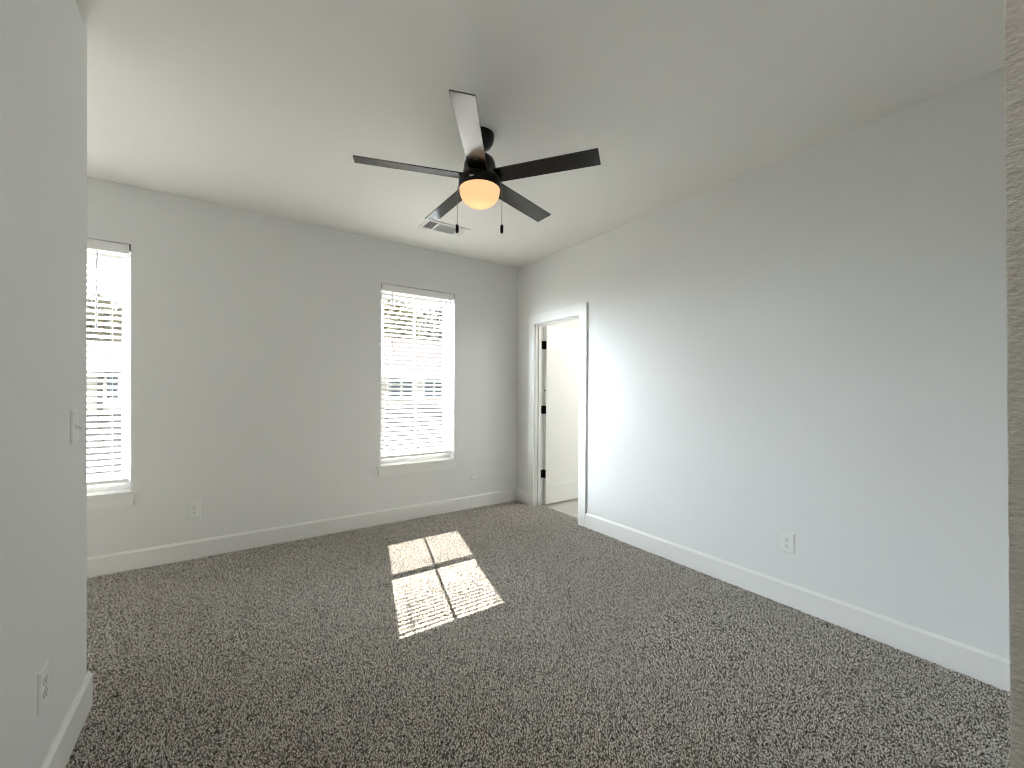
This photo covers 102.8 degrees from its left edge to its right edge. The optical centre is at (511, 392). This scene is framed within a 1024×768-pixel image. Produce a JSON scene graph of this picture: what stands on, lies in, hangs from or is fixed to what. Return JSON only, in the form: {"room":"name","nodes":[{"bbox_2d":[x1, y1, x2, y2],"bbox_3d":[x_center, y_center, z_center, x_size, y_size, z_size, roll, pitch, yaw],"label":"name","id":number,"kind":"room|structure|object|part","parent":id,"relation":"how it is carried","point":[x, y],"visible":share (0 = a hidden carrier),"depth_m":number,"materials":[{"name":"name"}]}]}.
{"room":"empty bedroom","nodes":[
{"label":"empty bedroom","id":0,"kind":"room"},
{"bbox_2d":[0,0,86,767],"bbox_3d":[-0.477,-0.008,-0.246,0.120,2.860,4.539,0,0,-35],"label":"wall","id":1,"kind":"structure","parent":0,"point":[43,43],"depth_m":1.25,"materials":[{"name":"white paint"}]},
{"bbox_2d":[37,660,48,715],"bbox_3d":[-1.448,0.911,1.265,0.010,0.124,0.078,0,0,-35],"label":"wall outlet","id":2,"kind":"object","parent":1,"relation":"attached to","point":[43,674],"visible":1,"depth_m":1.25,"materials":[{"name":"white plastic"}]},
{"bbox_2d":[43,686,47,698],"bbox_3d":[-1.445,0.931,1.267,0.004,0.025,0.034,0,0,-35],"label":"receptacle","id":3,"kind":"object","parent":2,"relation":"attached to","point":[45,689],"depth_m":1.26,"materials":[{"name":"grey plastic"}]},
{"bbox_2d":[43,674,47,685],"bbox_3d":[-1.445,0.892,1.267,0.004,0.025,0.034,0,0,-35],"label":"receptacle","id":4,"kind":"object","parent":2,"relation":"attached to","point":[45,676],"depth_m":1.26,"materials":[{"name":"grey plastic"}]},
{"bbox_2d":[40,672,92,767],"bbox_3d":[-0.434,1.232,-0.195,0.015,0.139,4.554,0,0,-35],"label":"baseboard","id":5,"kind":"structure","parent":1,"relation":"attached to","point":[58,755],"depth_m":1.46,"materials":[{"name":"white paint"}]},
{"bbox_2d":[70,409,82,443],"bbox_3d":[-1.613,0.127,1.519,0.025,0.124,0.078,0,0,-35],"label":"light switch","id":6,"kind":"object","parent":1,"relation":"attached to","point":[74,414],"visible":1,"depth_m":1.50,"materials":[{"name":"white plastic"}]},
{"bbox_3d":[-1.620,0.127,1.514,0.007,0.124,0.078,0,0,-35],"label":"plate","id":7,"kind":"part","parent":6,"relation":"part of","materials":[{"name":"white plastic"}]},
{"bbox_2d":[87,176,578,556],"bbox_3d":[-1.060,-0.036,4.165,7.100,2.860,0.164,0,0,-35],"label":"wall","id":8,"kind":"structure","parent":0,"point":[256,337],"depth_m":3.41,"materials":[{"name":"white paint"}]},
{"bbox_2d":[87,248,138,509],"bbox_3d":[-3.077,-0.129,2.747,0.870,1.854,0.190,0,0,-35],"label":"window","id":9,"kind":"structure","parent":8,"relation":"in","point":[113,494],"depth_m":2.96,"materials":[{"name":"white plastic"}]},
{"bbox_3d":[-3.115,-0.583,2.803,0.708,0.874,0.024,0,0,-35],"label":"sash","id":10,"kind":"part","parent":9,"relation":"part of","materials":[{"name":"white plastic"}]},
{"bbox_3d":[-3.103,0.237,2.784,0.708,0.854,0.026,0,0,-35],"label":"sash","id":11,"kind":"part","parent":9,"relation":"part of","materials":[{"name":"white plastic"}]},
{"bbox_2d":[87,238,130,485],"bbox_3d":[-3.060,-0.207,2.722,0.778,1.695,0.066,0,0,-35],"label":"window blind","id":12,"kind":"object","parent":9,"relation":"attached to","point":[91,243],"visible":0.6,"depth_m":2.87,"materials":[{"name":"white plastic"}]},
{"bbox_3d":[-3.068,0.629,2.731,0.754,0.024,0.050,0,0,-35],"label":"rail","id":13,"kind":"part","parent":12,"relation":"part of","materials":[{"name":"white plastic"}]},
{"bbox_3d":[-2.828,-0.188,2.889,0.002,1.634,0.052,0,0,-35],"label":"ladder cord","id":14,"kind":"part","parent":12,"relation":"part of","materials":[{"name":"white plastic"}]},
{"bbox_3d":[-3.061,0.716,2.721,0.870,0.022,0.115,0,0,-35],"label":"sill","id":15,"kind":"part","parent":9,"relation":"part of","materials":[{"name":"white paint"}]},
{"bbox_2d":[188,501,200,518],"bbox_3d":[-2.427,0.900,3.122,0.078,0.124,0.010,0,0,-35],"label":"wall outlet","id":16,"kind":"object","parent":8,"relation":"attached to","point":[194,508],"visible":1,"depth_m":3.12,"materials":[{"name":"white plastic"}]},
{"bbox_2d":[87,488,516,577],"bbox_3d":[-1.877,1.203,3.503,4.708,0.139,0.015,0,0,-35],"label":"baseboard","id":17,"kind":"structure","parent":8,"relation":"attached to","point":[112,563],"depth_m":3.41,"materials":[{"name":"white paint"}]},
{"bbox_2d":[376,289,458,475],"bbox_3d":[-0.976,-0.123,4.202,0.870,1.854,0.190,0,0,-35],"label":"window","id":18,"kind":"structure","parent":8,"relation":"in","point":[400,465],"depth_m":4.23,"materials":[{"name":"white plastic"}]},
{"bbox_3d":[-1.014,-0.578,4.258,0.708,0.874,0.024,0,0,-35],"label":"sash","id":19,"kind":"part","parent":18,"relation":"part of","materials":[{"name":"white plastic"}]},
{"bbox_3d":[-1.002,0.242,4.239,0.708,0.854,0.026,0,0,-35],"label":"sash","id":20,"kind":"part","parent":18,"relation":"part of","materials":[{"name":"white plastic"}]},
{"bbox_2d":[381,283,453,458],"bbox_3d":[-0.958,-0.202,4.177,0.778,1.695,0.066,0,0,-35],"label":"window blind","id":21,"kind":"object","parent":18,"relation":"attached to","point":[385,287],"visible":0.88,"depth_m":4.15,"materials":[{"name":"white plastic"}]},
{"bbox_3d":[-1.196,-0.184,4.019,0.002,1.634,0.052,0,0,-35],"label":"ladder cord","id":22,"kind":"part","parent":21,"relation":"part of","materials":[{"name":"white fabric"}]},
{"bbox_3d":[-0.967,0.634,4.186,0.754,0.024,0.050,0,0,-35],"label":"rail","id":23,"kind":"part","parent":21,"relation":"part of","materials":[{"name":"white plastic"}]},
{"bbox_3d":[-0.727,-0.183,4.344,0.002,1.634,0.052,0,0,-35],"label":"ladder cord","id":24,"kind":"part","parent":21,"relation":"part of","materials":[{"name":"white fabric"}]},
{"bbox_3d":[-0.960,0.721,4.176,0.870,0.022,0.115,0,0,-35],"label":"sill","id":25,"kind":"part","parent":18,"relation":"part of","materials":[{"name":"white paint"}]},
{"bbox_2d":[470,468,476,479],"bbox_3d":[-0.419,0.901,4.508,0.078,0.124,0.018,0,0,-35],"label":"cable plate","id":26,"kind":"object","parent":8,"relation":"attached to","point":[473,475],"visible":1,"depth_m":4.51,"materials":[{"name":"white plastic"}]},
{"bbox_2d":[67,495,1009,767],"bbox_3d":[0.728,1.359,1.579,6.800,0.120,6.146,0,0,-35],"label":"floor","id":27,"kind":"structure","parent":0,"point":[586,536],"depth_m":1.81,"materials":[{"name":"carpet"}]},
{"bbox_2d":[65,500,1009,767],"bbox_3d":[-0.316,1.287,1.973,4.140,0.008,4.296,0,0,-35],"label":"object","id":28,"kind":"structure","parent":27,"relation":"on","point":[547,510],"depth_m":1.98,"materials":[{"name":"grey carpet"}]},
{"bbox_2d":[75,0,1004,267],"bbox_3d":[0.742,-1.501,1.569,7.100,0.120,6.460,0,0,-35],"label":"ceiling","id":29,"kind":"structure","parent":0,"point":[266,107],"depth_m":1.97,"materials":[{"name":"white paint"}]},
{"bbox_2d":[418,219,470,236],"bbox_3d":[-0.598,-1.455,3.635,0.410,0.013,0.210,0,0,-35],"label":"ceiling vent","id":30,"kind":"object","parent":29,"relation":"in","point":[429,224],"visible":0.94,"depth_m":3.62,"materials":[{"name":"white metal"}]},
{"bbox_2d":[353,89,600,233],"bbox_3d":[-0.209,-1.174,2.349,1.301,0.554,1.240,0,0,-35],"label":"ceiling fan","id":31,"kind":"object","parent":29,"relation":"hanging from","point":[480,186],"visible":1,"depth_m":2.20,"materials":[{"name":"black metal"}]},
{"bbox_3d":[-0.550,-1.209,2.201,0.567,0.006,0.112,0,13,-16],"label":"blade","id":32,"kind":"part","parent":31,"relation":"part of","materials":[{"name":"black wood"}]},
{"bbox_3d":[-0.399,-1.210,2.626,0.112,0.006,0.567,-15,9,-33],"label":"blade","id":33,"kind":"part","parent":31,"relation":"part of","materials":[{"name":"black wood"}]},
{"bbox_3d":[-0.304,-1.057,2.310,0.012,0.221,0.003,0,0,0],"label":"pull chain","id":34,"kind":"part","parent":31,"relation":"part of","materials":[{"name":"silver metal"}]},
{"bbox_3d":[-0.193,-1.205,1.926,0.112,0.006,0.567,13,1,1],"label":"blade","id":35,"kind":"part","parent":31,"relation":"part of","materials":[{"name":"black"}]},
{"bbox_3d":[-0.183,-1.100,2.310,0.227,0.100,0.227,0,0,-35],"label":"lamp shade","id":36,"kind":"part","parent":31,"relation":"part of","materials":[{"name":"white glass"}]},
{"bbox_3d":[0.052,-1.208,2.613,0.112,0.006,0.567,-15,-9,37],"label":"blade","id":37,"kind":"part","parent":31,"relation":"part of","materials":[{"name":"black wood"}]},
{"bbox_3d":[0.179,-1.204,2.180,0.567,0.006,0.112,0,-12,20],"label":"blade","id":38,"kind":"part","parent":31,"relation":"part of","materials":[{"name":"black wood"}]},
{"bbox_2d":[517,67,1008,658],"bbox_3d":[1.255,-0.016,3.221,0.115,2.860,4.027,0,0,-35],"label":"wall","id":39,"kind":"structure","parent":0,"point":[810,344],"depth_m":2.34,"materials":[{"name":"white paint"}]},
{"bbox_2d":[516,489,527,504],"bbox_3d":[0.122,1.209,4.738,0.015,0.139,0.230,0,0,-35],"label":"baseboard","id":40,"kind":"structure","parent":39,"relation":"attached to","point":[522,496],"depth_m":4.73,"materials":[{"name":"white paint"}]},
{"bbox_2d":[780,531,794,554],"bbox_3d":[1.680,0.917,2.494,0.010,0.124,0.078,0,0,-35],"label":"wall outlet","id":41,"kind":"object","parent":39,"relation":"attached to","point":[787,540],"visible":1,"depth_m":2.49,"materials":[{"name":"white plastic"}]},
{"bbox_2d":[585,512,1009,691],"bbox_3d":[1.492,1.228,2.759,0.015,0.139,2.774,0,0,-35],"label":"baseboard","id":42,"kind":"structure","parent":39,"relation":"attached to","point":[989,668],"depth_m":2.29,"materials":[{"name":"white paint"}]},
{"bbox_2d":[1004,0,1023,767],"bbox_3d":[1.069,0.003,-0.560,0.120,2.860,2.262,0,0,-35],"label":"wall","id":43,"kind":"structure","parent":0,"point":[1013,9],"depth_m":0.32,"materials":[{"name":"white paint"}]},
{"bbox_3d":[1.713,-0.021,4.529,2.127,2.860,2.396,0,0,-35],"label":"wall","id":44,"kind":"structure","parent":0,"visible":0},
{"bbox_2d":[528,302,587,526],"bbox_3d":[0.792,0.214,4.502,0.849,2.139,0.905,0,0,-35],"label":"door","id":45,"kind":"structure","parent":44,"relation":"in","point":[557,407],"depth_m":4.62,"materials":[{"name":"white paint"}]},
{"bbox_3d":[0.219,0.260,4.598,0.018,2.040,0.095,0,0,-35],"label":"casing","id":46,"kind":"part","parent":45,"relation":"part of","materials":[{"name":"white paint"}]},
{"bbox_3d":[0.560,0.216,4.341,0.018,2.135,0.905,0,0,-35],"label":"casing","id":47,"kind":"part","parent":45,"relation":"part of","materials":[{"name":"white paint"}]},
{"bbox_3d":[0.456,-0.806,4.260,0.018,0.099,0.905,0,0,-35],"label":"casing","id":48,"kind":"part","parent":45,"relation":"part of","materials":[{"name":"white paint"}]},
{"bbox_3d":[0.665,0.215,4.810,0.476,1.693,0.019,0,0,-35],"label":"panel","id":49,"kind":"part","parent":45,"relation":"part of","materials":[{"name":"white paint"}]},
{"bbox_3d":[0.680,0.266,3.933,0.018,2.040,0.095,0,0,-35],"label":"casing","id":50,"kind":"part","parent":45,"relation":"part of","materials":[{"name":"white paint"}]},
{"label":"outside","id":51,"kind":"structure","parent":0,"visible":0},
{"bbox_3d":[-8.567,4.284,12.355,180.000,0.200,210.000,0,0,-35],"label":"ground","id":52,"kind":"structure","parent":51,"visible":0},
{"bbox_2d":[87,340,121,474],"bbox_3d":[-13.852,1.359,9.810,11.000,5.610,6.820,0,0,-35],"label":"house","id":53,"kind":"structure","parent":52,"relation":"on","point":[88,345],"depth_m":9.36,"materials":[{"name":"white"}]},
{"bbox_3d":[-9.179,-0.085,9.443,0.260,0.600,0.018,0,0,-35],"label":"pane","id":54,"kind":"part","parent":53,"relation":"part of","materials":[{"name":"grey"}]},
{"bbox_2d":[87,294,121,341],"bbox_3d":[-16.028,0.192,15.041,4.037,7.868,3.514,0,0,2],"label":"tree","id":55,"kind":"object","parent":52,"relation":"on","point":[88,300],"visible":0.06,"depth_m":15.19,"materials":[{"name":"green plant"}]},
{"bbox_2d":[384,299,425,339],"bbox_3d":[-7.031,-0.777,25.047,3.859,9.808,3.950,0,0,0],"label":"tree","id":56,"kind":"object","parent":52,"relation":"on","point":[386,305],"visible":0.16,"depth_m":24.49,"materials":[{"name":"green plant"}]},
{"bbox_2d":[384,337,443,450],"bbox_3d":[-3.560,0.872,19.365,14.400,6.610,8.820,0,0,-35],"label":"house","id":57,"kind":"structure","parent":52,"relation":"on","point":[385,341],"depth_m":14.81,"materials":[{"name":"white"}]},
{"bbox_3d":[-3.886,-0.168,14.324,0.920,0.700,0.018,0,0,-35],"label":"pane","id":58,"kind":"part","parent":57,"relation":"part of","materials":[{"name":"grey"}]},
{"bbox_3d":[-2.875,-0.166,15.024,0.740,0.700,0.018,0,0,-35],"label":"pane","id":59,"kind":"part","parent":57,"relation":"part of","materials":[{"name":"grey"}]},
{"bbox_2d":[405,309,442,340],"bbox_3d":[-7.191,-1.302,33.049,5.050,10.768,4.694,0,0,-11],"label":"tree","id":60,"kind":"object","parent":52,"relation":"on","point":[429,310],"visible":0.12,"depth_m":31.90,"materials":[{"name":"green plant"}]},
{"bbox_2d":[431,307,442,340],"bbox_3d":[-3.543,-1.014,27.595,4.441,10.296,4.177,0,0,-35],"label":"tree","id":61,"kind":"object","parent":52,"relation":"on","point":[436,311],"visible":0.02,"depth_m":26.93,"materials":[{"name":"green plant"}]}
]}

